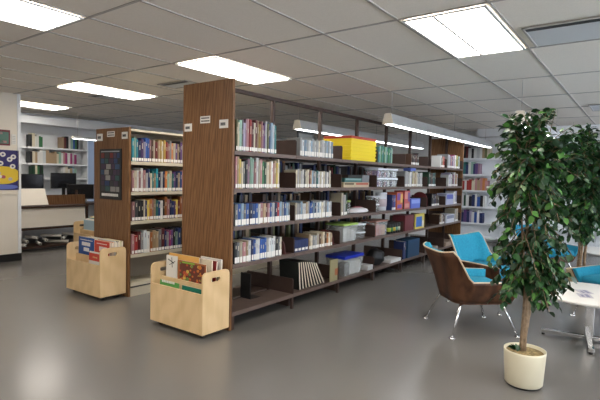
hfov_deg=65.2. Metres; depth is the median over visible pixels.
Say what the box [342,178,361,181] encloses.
game box
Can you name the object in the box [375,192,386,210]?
canister
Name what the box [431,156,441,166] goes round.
book
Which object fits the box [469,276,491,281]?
seat cushion
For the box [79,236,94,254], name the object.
picture book
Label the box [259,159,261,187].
book
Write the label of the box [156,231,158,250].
book
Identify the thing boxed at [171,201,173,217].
book
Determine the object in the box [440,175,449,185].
book
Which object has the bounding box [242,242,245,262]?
magazine
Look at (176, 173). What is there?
book
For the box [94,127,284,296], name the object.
bookcase
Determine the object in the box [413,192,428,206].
bookend
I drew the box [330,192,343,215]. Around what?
book
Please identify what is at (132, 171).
book
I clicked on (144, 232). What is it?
book
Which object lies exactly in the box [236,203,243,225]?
book
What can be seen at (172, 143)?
book
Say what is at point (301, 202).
book
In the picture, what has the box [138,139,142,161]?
book
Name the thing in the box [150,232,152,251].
book
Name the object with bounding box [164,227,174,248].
book
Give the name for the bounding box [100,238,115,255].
picture book
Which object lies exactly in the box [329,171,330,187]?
book
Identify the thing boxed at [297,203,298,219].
book
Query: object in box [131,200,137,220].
book
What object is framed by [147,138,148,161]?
book
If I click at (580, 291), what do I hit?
leaflet
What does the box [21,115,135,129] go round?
duct
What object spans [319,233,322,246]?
book
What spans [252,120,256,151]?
book
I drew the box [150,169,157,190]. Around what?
book
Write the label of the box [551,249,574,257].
seat cushion
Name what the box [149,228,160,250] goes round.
book
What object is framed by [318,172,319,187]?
book
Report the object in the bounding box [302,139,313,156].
book
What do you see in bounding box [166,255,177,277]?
picture book
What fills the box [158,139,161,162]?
book
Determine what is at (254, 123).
book
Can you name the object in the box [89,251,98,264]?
picture book
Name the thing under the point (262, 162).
book
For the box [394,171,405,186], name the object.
book
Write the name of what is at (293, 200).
book
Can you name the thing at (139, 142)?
book
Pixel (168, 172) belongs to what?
book
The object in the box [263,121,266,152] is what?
book
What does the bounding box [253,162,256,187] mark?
book
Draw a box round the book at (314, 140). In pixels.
[314,140,324,157]
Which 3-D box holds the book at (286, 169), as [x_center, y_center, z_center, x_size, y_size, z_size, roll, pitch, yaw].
[-0.074,-0.223,4.832,0.155,0.192,0.029,4,4,36]
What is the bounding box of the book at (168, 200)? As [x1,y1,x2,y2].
[167,199,169,218]
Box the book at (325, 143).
[324,143,326,157]
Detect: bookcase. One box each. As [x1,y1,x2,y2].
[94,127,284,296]
[182,78,463,330]
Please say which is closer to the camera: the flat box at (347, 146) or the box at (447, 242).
the flat box at (347, 146)
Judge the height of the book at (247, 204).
0.195 m
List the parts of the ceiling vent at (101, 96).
panel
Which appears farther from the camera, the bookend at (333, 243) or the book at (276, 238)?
the bookend at (333, 243)
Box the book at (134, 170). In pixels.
[134,170,138,191]
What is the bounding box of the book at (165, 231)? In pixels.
[164,230,166,249]
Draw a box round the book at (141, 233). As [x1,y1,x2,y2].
[141,233,142,252]
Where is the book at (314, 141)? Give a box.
[314,141,315,156]
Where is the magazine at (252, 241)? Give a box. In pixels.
[245,239,253,260]
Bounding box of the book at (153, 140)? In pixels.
[153,140,154,161]
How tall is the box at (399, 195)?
0.250 m
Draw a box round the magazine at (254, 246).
[242,238,255,260]
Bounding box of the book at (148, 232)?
[147,231,149,251]
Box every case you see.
[292,237,304,250]
[293,237,307,250]
[294,240,297,252]
[295,239,301,251]
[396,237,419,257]
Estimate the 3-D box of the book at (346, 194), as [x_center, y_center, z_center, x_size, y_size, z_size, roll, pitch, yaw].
[0.486,0.044,5.632,0.173,0.263,0.044,4,4,36]
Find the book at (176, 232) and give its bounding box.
[175,231,177,248]
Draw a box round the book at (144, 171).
[143,170,145,191]
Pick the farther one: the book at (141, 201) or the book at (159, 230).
the book at (159, 230)
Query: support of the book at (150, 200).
on the bookcase at (112, 218)
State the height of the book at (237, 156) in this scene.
0.280 m
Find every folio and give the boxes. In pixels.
[279,259,300,289]
[283,259,303,288]
[286,258,309,286]
[287,259,306,287]
[288,258,312,285]
[296,259,315,285]
[297,259,317,284]
[298,259,320,283]
[314,262,323,282]
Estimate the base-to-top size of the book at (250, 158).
0.278 m
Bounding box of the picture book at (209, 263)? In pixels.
[200,259,212,281]
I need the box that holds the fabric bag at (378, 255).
[365,248,383,264]
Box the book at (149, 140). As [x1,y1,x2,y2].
[149,140,150,161]
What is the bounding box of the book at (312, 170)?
[312,170,317,187]
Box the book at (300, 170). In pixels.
[299,170,300,187]
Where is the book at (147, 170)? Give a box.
[143,169,149,191]
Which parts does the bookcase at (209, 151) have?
sign plate, sign plate, panel, sign plate, shelf, shelf, shelf, shelf, shelf, shelf, shelf, shelf, shelf, shelf, shelf, shelf, shelf, shelf, rail, shelf, shelf, shelf, shelf, shelf, shelf, clear drawer, shelf, clear drawer, clear drawer, shelf, shelf, clear drawer, clear drawer, shelf, shelf, shelf, shelf, shelf, shelf, shelf, shelf, shelf, shelf, shelf, shelf, panel, shelf, shelf, shelf, shelf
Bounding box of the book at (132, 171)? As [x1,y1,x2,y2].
[131,170,133,191]
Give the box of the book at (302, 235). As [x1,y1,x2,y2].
[296,233,310,249]
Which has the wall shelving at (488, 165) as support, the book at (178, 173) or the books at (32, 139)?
the books at (32, 139)
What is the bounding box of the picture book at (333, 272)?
[329,259,337,281]
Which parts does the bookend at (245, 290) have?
upright plate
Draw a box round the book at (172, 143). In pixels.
[171,143,172,162]
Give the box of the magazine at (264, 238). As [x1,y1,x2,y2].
[251,236,266,257]
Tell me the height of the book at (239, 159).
0.257 m
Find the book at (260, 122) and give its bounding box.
[259,121,262,152]
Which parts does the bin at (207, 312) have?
panel, panel, panel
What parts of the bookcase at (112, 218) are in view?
sign plate, sign plate, panel, sign plate, shelf, shelf, shelf, shelf, shelf, panel, kick plate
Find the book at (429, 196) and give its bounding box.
[425,193,432,205]
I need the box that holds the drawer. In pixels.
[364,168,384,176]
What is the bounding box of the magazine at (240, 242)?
[233,240,242,262]
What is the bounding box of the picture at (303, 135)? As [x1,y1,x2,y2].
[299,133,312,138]
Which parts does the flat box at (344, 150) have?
lid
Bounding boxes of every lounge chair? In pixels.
[423,242,519,339]
[446,231,522,315]
[515,224,577,266]
[569,265,599,315]
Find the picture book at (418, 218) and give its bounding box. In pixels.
[414,213,424,228]
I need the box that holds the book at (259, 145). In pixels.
[258,124,260,152]
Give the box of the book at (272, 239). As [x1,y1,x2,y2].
[271,238,273,256]
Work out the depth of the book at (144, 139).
5.20 m
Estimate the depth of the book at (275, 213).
4.51 m
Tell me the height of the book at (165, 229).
0.228 m
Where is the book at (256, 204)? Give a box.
[253,203,257,223]
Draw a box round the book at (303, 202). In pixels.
[303,202,307,218]
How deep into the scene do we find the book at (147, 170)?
5.25 m
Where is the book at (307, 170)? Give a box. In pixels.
[300,169,308,187]
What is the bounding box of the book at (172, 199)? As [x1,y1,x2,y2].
[172,199,177,217]
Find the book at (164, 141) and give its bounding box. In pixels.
[162,140,165,162]
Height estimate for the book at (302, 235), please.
0.164 m
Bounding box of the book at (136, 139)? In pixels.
[136,139,137,161]
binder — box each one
[376,147,379,161]
[388,148,389,162]
[394,241,404,258]
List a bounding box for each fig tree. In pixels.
[485,107,589,390]
[556,123,599,281]
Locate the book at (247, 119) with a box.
[247,119,248,151]
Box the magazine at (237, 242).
[237,242,238,263]
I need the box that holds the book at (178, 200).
[178,200,179,217]
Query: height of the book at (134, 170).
0.238 m
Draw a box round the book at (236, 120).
[235,119,237,150]
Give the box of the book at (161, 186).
[158,172,162,190]
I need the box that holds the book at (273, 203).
[269,202,274,222]
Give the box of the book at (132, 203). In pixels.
[131,202,134,220]
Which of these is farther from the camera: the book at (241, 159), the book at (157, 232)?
the book at (157, 232)
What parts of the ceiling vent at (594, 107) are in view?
panel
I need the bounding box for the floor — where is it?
[0,234,599,399]
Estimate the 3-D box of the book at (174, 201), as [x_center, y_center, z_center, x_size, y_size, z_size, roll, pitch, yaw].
[-1.551,0.110,5.608,0.185,0.202,0.022,4,4,36]
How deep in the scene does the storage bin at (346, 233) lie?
5.69 m
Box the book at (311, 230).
[310,230,324,246]
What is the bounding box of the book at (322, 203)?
[321,202,323,217]
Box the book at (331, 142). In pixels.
[331,142,332,157]
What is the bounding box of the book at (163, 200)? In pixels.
[156,199,164,218]
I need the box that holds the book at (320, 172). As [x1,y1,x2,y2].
[320,172,321,187]
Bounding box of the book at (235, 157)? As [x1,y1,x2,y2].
[234,156,236,188]
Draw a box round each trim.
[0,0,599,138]
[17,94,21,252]
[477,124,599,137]
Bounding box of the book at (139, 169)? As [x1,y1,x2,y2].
[132,168,142,191]
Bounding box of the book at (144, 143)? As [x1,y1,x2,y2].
[143,142,145,161]
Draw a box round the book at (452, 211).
[445,209,455,221]
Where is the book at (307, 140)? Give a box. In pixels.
[307,140,308,155]
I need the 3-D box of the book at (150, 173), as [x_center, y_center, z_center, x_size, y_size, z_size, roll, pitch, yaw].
[-1.736,-0.201,5.320,0.162,0.204,0.026,4,4,36]
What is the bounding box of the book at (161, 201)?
[158,200,162,218]
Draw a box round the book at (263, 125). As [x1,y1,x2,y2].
[262,125,263,152]
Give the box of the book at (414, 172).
[414,172,417,186]
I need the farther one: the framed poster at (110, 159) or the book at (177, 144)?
the book at (177, 144)
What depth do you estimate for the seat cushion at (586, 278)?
4.67 m
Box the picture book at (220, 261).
[201,256,222,280]
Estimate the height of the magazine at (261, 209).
0.195 m
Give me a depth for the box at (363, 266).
6.12 m
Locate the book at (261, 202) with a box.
[261,202,271,222]
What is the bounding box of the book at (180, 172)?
[174,171,181,190]
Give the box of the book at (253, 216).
[252,204,254,224]
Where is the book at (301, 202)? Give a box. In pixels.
[286,200,302,219]
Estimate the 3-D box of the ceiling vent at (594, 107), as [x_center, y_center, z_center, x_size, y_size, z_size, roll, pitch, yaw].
[4.732,-1.312,6.485,1.220,0.009,0.680,4,4,36]
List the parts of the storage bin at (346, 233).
lid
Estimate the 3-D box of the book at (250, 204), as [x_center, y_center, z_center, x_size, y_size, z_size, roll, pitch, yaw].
[-0.500,0.125,4.275,0.153,0.194,0.042,4,4,36]
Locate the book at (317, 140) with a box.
[317,140,322,157]
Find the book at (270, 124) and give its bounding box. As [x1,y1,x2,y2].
[267,123,272,152]
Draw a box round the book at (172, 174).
[172,174,173,190]
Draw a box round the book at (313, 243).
[311,235,314,248]
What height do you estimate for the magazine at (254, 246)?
0.194 m
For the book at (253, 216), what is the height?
0.190 m
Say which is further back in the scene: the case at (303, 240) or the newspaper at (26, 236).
the newspaper at (26, 236)
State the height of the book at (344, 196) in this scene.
0.243 m
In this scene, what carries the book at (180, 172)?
on the bookcase at (112, 218)
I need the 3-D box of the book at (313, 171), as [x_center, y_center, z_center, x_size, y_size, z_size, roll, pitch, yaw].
[0.084,-0.225,5.059,0.171,0.180,0.035,4,4,36]
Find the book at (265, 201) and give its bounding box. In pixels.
[265,201,278,221]
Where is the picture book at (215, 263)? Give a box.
[200,258,217,281]
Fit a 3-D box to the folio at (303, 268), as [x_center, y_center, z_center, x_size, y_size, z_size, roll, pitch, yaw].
[-0.053,0.792,5.065,0.263,0.296,0.082,4,4,36]
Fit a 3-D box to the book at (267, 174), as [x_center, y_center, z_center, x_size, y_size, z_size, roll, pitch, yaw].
[-0.375,-0.236,4.449,0.190,0.244,0.036,4,4,36]
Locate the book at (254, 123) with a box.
[254,123,255,151]
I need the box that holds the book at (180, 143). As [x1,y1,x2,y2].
[180,143,181,162]
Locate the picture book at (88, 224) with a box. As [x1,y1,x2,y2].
[84,219,93,230]
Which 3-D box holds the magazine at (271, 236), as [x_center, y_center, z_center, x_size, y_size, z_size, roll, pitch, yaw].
[-0.317,0.444,4.581,0.175,0.199,0.034,4,4,36]
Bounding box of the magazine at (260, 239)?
[260,239,261,258]
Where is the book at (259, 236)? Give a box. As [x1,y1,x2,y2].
[259,236,270,257]
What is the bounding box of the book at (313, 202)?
[313,202,317,217]
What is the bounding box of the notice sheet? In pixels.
[11,134,15,144]
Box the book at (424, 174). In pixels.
[418,172,429,186]
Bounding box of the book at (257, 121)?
[257,121,258,151]
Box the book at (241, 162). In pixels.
[241,162,242,188]
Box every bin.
[66,241,125,299]
[74,221,93,248]
[150,260,229,337]
[325,221,357,241]
[325,250,363,275]
[361,218,387,235]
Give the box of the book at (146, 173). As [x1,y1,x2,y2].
[146,173,147,191]
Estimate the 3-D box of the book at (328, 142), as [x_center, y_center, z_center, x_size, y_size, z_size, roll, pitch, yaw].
[0.250,-0.560,5.266,0.190,0.181,0.030,4,4,36]
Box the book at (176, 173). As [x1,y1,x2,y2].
[172,171,177,190]
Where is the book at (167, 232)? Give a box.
[166,232,168,249]
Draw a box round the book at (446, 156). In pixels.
[437,154,448,167]
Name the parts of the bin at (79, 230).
panel, panel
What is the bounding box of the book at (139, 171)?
[139,171,140,191]
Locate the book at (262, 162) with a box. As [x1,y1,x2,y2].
[262,162,263,187]
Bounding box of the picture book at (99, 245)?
[94,240,110,255]
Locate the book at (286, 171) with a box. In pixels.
[284,170,297,187]
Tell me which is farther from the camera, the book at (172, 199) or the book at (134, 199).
the book at (172, 199)
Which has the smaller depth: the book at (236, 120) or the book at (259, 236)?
the book at (236, 120)
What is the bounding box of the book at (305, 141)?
[304,140,306,155]
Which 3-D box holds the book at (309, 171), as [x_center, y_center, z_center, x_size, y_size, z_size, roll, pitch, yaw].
[0.030,-0.223,5.001,0.196,0.181,0.022,4,4,36]
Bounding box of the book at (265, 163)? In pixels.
[264,162,266,187]
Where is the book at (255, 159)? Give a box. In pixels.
[252,158,258,187]
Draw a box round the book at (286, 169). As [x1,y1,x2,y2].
[286,169,299,187]
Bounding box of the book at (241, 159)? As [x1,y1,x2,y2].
[241,159,249,187]
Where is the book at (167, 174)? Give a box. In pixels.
[167,174,168,190]
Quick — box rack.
[21,189,88,249]
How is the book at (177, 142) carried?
on the bookcase at (112, 218)
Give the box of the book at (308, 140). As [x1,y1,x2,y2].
[308,140,310,156]
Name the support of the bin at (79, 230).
on the floor
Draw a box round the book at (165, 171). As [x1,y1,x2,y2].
[165,171,166,190]
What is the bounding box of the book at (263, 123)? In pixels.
[263,123,264,152]
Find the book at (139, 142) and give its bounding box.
[138,141,140,161]
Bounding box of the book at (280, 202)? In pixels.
[266,201,281,221]
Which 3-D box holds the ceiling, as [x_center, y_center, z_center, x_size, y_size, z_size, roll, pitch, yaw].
[0.046,-1.390,4.835,13.800,0.080,13.900,4,4,36]
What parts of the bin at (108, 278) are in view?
panel, panel, panel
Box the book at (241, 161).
[241,161,244,188]
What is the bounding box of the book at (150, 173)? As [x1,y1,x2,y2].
[150,173,151,191]
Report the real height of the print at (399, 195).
0.218 m
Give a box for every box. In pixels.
[323,135,376,141]
[323,138,376,144]
[333,142,375,148]
[342,145,375,151]
[342,153,375,158]
[342,156,375,161]
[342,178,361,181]
[342,182,354,186]
[343,149,375,154]
[348,175,368,181]
[355,182,368,186]
[360,263,372,270]
[386,192,402,209]
[392,214,413,230]
[394,190,409,208]
[403,168,415,170]
[410,198,419,207]
[438,193,453,204]
[440,213,454,222]
[444,239,451,246]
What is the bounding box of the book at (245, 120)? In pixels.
[238,119,246,150]
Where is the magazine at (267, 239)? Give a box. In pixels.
[266,238,268,257]
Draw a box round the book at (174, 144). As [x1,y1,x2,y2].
[173,143,175,162]
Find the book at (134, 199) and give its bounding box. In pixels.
[134,199,144,219]
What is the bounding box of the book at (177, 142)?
[172,141,179,162]
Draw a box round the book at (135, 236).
[134,235,137,253]
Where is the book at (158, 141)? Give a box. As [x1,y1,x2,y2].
[155,140,159,162]
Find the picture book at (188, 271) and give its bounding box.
[178,260,206,283]
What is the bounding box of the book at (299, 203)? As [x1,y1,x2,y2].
[299,203,300,219]
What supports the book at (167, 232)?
on the bookcase at (112, 218)
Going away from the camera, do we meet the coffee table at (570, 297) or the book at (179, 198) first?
the coffee table at (570, 297)
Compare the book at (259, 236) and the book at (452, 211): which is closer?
the book at (259, 236)
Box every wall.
[0,92,21,262]
[21,112,182,137]
[276,131,599,243]
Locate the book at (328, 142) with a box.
[328,142,329,157]
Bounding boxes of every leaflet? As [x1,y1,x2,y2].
[574,289,593,293]
[576,293,592,297]
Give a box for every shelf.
[21,204,88,208]
[21,224,83,230]
[22,239,73,249]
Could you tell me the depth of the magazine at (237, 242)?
4.12 m
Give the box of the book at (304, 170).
[304,170,305,187]
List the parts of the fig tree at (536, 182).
pot, pot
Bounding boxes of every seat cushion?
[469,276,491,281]
[477,261,520,277]
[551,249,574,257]
[582,274,599,284]
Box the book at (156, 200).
[156,200,157,218]
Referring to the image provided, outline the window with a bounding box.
[88,140,95,200]
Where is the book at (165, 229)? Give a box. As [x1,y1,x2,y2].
[165,229,172,248]
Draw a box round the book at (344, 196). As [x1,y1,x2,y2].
[343,195,345,214]
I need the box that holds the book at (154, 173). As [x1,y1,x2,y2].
[154,173,155,190]
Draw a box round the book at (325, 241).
[322,231,326,246]
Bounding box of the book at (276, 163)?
[276,163,277,187]
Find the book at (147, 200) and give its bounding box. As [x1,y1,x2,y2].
[147,200,148,219]
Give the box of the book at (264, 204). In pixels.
[263,203,265,223]
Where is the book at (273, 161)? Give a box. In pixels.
[273,161,276,187]
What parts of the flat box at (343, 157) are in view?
lid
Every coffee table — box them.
[541,281,599,354]
[583,247,599,255]
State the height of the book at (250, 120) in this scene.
0.286 m
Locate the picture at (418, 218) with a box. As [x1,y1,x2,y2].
[416,216,421,226]
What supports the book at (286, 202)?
on the bookcase at (209, 151)
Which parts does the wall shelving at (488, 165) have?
shelf, shelf, shelf, shelf, shelf, shelf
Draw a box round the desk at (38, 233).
[21,201,93,238]
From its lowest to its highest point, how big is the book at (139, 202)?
0.210 m
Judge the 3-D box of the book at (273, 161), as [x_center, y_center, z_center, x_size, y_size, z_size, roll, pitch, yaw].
[-0.309,-0.247,4.544,0.187,0.258,0.032,4,4,36]
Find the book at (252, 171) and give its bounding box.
[251,159,253,187]
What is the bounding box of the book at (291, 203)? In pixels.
[290,202,296,219]
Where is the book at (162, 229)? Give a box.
[152,227,164,249]
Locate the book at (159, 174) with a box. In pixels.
[158,173,160,190]
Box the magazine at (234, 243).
[233,242,236,263]
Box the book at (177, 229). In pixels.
[168,226,180,247]
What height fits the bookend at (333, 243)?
0.170 m
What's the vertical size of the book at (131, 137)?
0.265 m
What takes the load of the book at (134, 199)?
on the bookcase at (112, 218)
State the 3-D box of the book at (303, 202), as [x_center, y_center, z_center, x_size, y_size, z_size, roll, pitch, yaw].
[0.005,0.107,4.986,0.176,0.181,0.034,4,4,36]
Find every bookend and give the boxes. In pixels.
[240,272,259,298]
[281,240,288,254]
[321,230,334,244]
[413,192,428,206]
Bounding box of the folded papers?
[383,256,400,262]
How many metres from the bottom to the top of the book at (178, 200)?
0.206 m
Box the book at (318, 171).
[318,171,324,187]
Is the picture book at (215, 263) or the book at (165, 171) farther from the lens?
the book at (165, 171)
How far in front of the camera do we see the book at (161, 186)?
5.39 m
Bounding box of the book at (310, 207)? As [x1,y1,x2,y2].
[309,203,311,218]
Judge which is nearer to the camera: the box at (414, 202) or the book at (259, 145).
the book at (259, 145)
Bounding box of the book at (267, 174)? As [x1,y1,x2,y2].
[266,162,268,187]
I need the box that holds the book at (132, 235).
[130,234,133,254]
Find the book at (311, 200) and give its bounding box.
[311,200,324,216]
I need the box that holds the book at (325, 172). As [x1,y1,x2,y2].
[325,172,326,187]
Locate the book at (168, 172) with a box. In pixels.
[167,171,171,190]
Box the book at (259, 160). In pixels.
[258,160,260,187]
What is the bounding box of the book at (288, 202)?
[288,202,289,220]
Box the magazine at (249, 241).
[237,239,250,261]
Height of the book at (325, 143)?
0.165 m
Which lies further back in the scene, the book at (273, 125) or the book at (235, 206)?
the book at (273, 125)
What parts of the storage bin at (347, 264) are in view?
lid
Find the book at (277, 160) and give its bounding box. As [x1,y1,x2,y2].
[266,159,279,187]
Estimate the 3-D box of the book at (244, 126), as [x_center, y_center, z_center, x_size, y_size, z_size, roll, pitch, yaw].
[-0.561,-0.557,4.173,0.189,0.248,0.026,4,4,36]
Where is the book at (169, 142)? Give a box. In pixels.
[166,141,171,162]
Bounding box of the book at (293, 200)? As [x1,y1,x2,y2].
[293,200,309,218]
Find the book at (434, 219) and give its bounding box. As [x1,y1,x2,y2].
[429,214,440,224]
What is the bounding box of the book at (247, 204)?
[244,203,248,224]
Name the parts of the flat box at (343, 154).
lid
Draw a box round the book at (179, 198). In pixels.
[171,196,181,217]
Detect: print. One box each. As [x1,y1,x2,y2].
[397,193,401,207]
[405,192,408,207]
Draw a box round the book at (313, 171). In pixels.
[313,171,314,187]
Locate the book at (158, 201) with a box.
[158,201,159,218]
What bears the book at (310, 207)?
on the bookcase at (209, 151)
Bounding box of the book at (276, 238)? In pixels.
[275,236,277,255]
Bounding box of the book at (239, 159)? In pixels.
[239,159,240,188]
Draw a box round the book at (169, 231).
[166,230,170,248]
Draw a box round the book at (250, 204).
[249,203,252,224]
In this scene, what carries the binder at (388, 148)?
on the bookcase at (209, 151)
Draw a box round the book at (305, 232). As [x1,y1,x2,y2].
[303,231,318,247]
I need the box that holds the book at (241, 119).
[241,119,243,150]
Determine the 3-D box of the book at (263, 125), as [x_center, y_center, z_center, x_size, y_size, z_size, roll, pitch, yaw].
[-0.404,-0.566,4.368,0.166,0.252,0.022,4,4,36]
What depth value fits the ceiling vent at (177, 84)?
5.77 m
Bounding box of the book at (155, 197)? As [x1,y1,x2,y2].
[154,196,166,218]
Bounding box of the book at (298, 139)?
[286,137,301,155]
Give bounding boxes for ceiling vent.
[88,93,134,99]
[157,80,196,88]
[521,16,599,47]
[588,104,599,110]
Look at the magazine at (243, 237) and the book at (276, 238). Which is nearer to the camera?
the magazine at (243, 237)
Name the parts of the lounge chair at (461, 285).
leg, leg, leg, leg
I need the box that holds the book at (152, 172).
[150,171,153,191]
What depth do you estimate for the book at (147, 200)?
5.25 m
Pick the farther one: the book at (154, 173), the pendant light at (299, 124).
the pendant light at (299, 124)
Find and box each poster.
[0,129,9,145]
[0,150,18,189]
[100,149,121,199]
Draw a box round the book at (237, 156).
[237,156,238,188]
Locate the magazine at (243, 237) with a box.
[243,237,259,259]
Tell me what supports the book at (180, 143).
on the bookcase at (112, 218)
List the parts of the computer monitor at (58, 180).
casing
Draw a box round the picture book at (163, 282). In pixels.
[160,279,179,288]
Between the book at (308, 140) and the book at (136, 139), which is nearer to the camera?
the book at (308, 140)
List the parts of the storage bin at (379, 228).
lid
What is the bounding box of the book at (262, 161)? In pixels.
[262,161,272,187]
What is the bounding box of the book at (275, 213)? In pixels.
[274,202,276,221]
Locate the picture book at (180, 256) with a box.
[169,252,199,278]
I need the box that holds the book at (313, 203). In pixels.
[313,203,314,217]
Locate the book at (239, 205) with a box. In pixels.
[234,203,240,225]
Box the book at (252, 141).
[251,122,253,151]
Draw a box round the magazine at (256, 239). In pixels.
[256,239,257,259]
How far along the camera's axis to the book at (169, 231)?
5.52 m
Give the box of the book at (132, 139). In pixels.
[131,138,133,160]
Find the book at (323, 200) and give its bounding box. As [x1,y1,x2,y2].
[323,200,326,216]
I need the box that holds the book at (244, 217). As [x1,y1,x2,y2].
[243,204,245,225]
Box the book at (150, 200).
[140,198,151,219]
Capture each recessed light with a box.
[0,0,83,31]
[21,101,70,110]
[56,82,156,99]
[175,56,291,84]
[401,5,525,58]
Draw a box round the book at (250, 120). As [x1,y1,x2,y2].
[249,119,251,151]
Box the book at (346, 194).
[335,192,347,214]
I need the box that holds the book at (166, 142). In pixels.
[166,142,167,162]
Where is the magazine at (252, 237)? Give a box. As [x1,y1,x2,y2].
[252,237,263,258]
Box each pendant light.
[71,112,95,140]
[293,108,423,148]
[382,92,492,147]
[513,83,576,142]
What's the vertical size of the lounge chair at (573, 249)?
0.753 m
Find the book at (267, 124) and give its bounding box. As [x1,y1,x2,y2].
[267,124,268,152]
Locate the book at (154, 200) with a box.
[145,198,155,219]
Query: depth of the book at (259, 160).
4.29 m
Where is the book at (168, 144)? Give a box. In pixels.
[167,144,169,162]
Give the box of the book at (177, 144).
[177,144,178,162]
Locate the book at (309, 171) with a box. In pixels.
[309,171,310,187]
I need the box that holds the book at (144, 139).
[137,138,146,161]
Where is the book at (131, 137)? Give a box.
[131,137,135,160]
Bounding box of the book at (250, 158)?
[239,157,251,187]
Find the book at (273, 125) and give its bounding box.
[272,125,274,153]
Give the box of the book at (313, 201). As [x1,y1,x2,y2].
[313,201,320,217]
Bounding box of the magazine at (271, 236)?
[260,234,274,256]
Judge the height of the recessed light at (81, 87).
0.011 m
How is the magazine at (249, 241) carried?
on the bookcase at (209, 151)
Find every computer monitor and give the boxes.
[21,174,43,188]
[51,173,75,194]
[67,184,93,202]
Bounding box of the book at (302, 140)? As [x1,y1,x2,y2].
[302,140,303,155]
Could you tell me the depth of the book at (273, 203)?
4.49 m
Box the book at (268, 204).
[259,202,269,222]
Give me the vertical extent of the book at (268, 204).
0.189 m
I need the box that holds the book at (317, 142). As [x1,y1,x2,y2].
[316,141,318,156]
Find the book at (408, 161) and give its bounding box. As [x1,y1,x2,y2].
[405,154,411,164]
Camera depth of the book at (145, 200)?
5.24 m
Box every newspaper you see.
[25,235,38,238]
[40,234,62,236]
[46,240,69,241]
[62,232,73,234]
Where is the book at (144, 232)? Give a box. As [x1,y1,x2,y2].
[135,229,146,252]
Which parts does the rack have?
sloping panel, sloping panel, wood panel, post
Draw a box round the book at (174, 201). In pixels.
[174,201,175,217]
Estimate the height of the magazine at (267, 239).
0.188 m
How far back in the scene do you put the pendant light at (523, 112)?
6.24 m
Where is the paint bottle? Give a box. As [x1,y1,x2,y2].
[386,224,390,233]
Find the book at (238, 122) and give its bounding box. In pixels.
[237,122,239,150]
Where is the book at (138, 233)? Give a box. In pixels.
[131,230,140,253]
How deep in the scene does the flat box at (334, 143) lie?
5.72 m
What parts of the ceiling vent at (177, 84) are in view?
panel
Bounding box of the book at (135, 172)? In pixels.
[134,171,136,191]
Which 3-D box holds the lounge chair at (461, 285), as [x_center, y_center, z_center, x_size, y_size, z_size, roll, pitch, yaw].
[1.541,0.800,4.317,0.720,0.753,0.663,1,3,-8]
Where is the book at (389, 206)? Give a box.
[386,195,392,209]
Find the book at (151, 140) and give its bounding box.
[151,140,152,161]
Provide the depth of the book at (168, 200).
5.48 m
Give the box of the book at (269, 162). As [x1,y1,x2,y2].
[269,162,270,187]
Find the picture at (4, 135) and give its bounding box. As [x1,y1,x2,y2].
[0,131,8,143]
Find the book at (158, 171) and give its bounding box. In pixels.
[158,171,164,190]
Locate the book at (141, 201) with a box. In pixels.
[135,200,143,220]
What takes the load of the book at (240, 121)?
on the bookcase at (209, 151)
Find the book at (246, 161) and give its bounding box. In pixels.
[241,160,247,188]
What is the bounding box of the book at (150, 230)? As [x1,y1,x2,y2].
[142,229,155,251]
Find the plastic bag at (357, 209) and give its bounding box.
[347,206,367,212]
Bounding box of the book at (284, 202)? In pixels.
[284,202,285,220]
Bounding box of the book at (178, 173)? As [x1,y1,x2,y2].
[178,173,179,190]
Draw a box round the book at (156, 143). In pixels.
[155,142,157,161]
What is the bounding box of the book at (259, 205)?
[258,204,260,223]
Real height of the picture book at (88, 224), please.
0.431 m
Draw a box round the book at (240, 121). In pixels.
[238,120,241,150]
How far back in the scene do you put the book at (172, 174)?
5.51 m
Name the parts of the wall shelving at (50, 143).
shelf, shelf, panel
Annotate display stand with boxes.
[297,131,313,138]
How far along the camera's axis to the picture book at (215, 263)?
3.99 m
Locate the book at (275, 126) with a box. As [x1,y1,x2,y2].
[274,126,275,153]
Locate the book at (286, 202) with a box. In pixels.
[286,202,287,220]
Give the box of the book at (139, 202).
[138,201,140,220]
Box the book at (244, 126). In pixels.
[243,123,245,150]
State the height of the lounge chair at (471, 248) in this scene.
0.753 m
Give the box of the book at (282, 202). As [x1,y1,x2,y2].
[281,202,283,221]
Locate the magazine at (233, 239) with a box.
[233,239,247,261]
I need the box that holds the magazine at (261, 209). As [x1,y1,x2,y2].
[246,202,262,223]
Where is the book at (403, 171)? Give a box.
[403,171,407,186]
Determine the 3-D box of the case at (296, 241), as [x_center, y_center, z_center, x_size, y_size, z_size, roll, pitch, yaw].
[-0.105,0.471,4.860,0.172,0.125,0.058,4,4,36]
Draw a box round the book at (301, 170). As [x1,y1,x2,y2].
[301,170,303,187]
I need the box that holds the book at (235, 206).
[233,204,237,226]
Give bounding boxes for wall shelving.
[21,133,87,200]
[461,143,599,246]
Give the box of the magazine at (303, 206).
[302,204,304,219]
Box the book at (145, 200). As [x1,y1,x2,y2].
[145,200,146,219]
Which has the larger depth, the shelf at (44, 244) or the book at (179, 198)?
the shelf at (44, 244)
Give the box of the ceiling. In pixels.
[0,0,599,138]
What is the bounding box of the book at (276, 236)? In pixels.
[276,236,279,255]
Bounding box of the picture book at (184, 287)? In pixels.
[182,285,200,293]

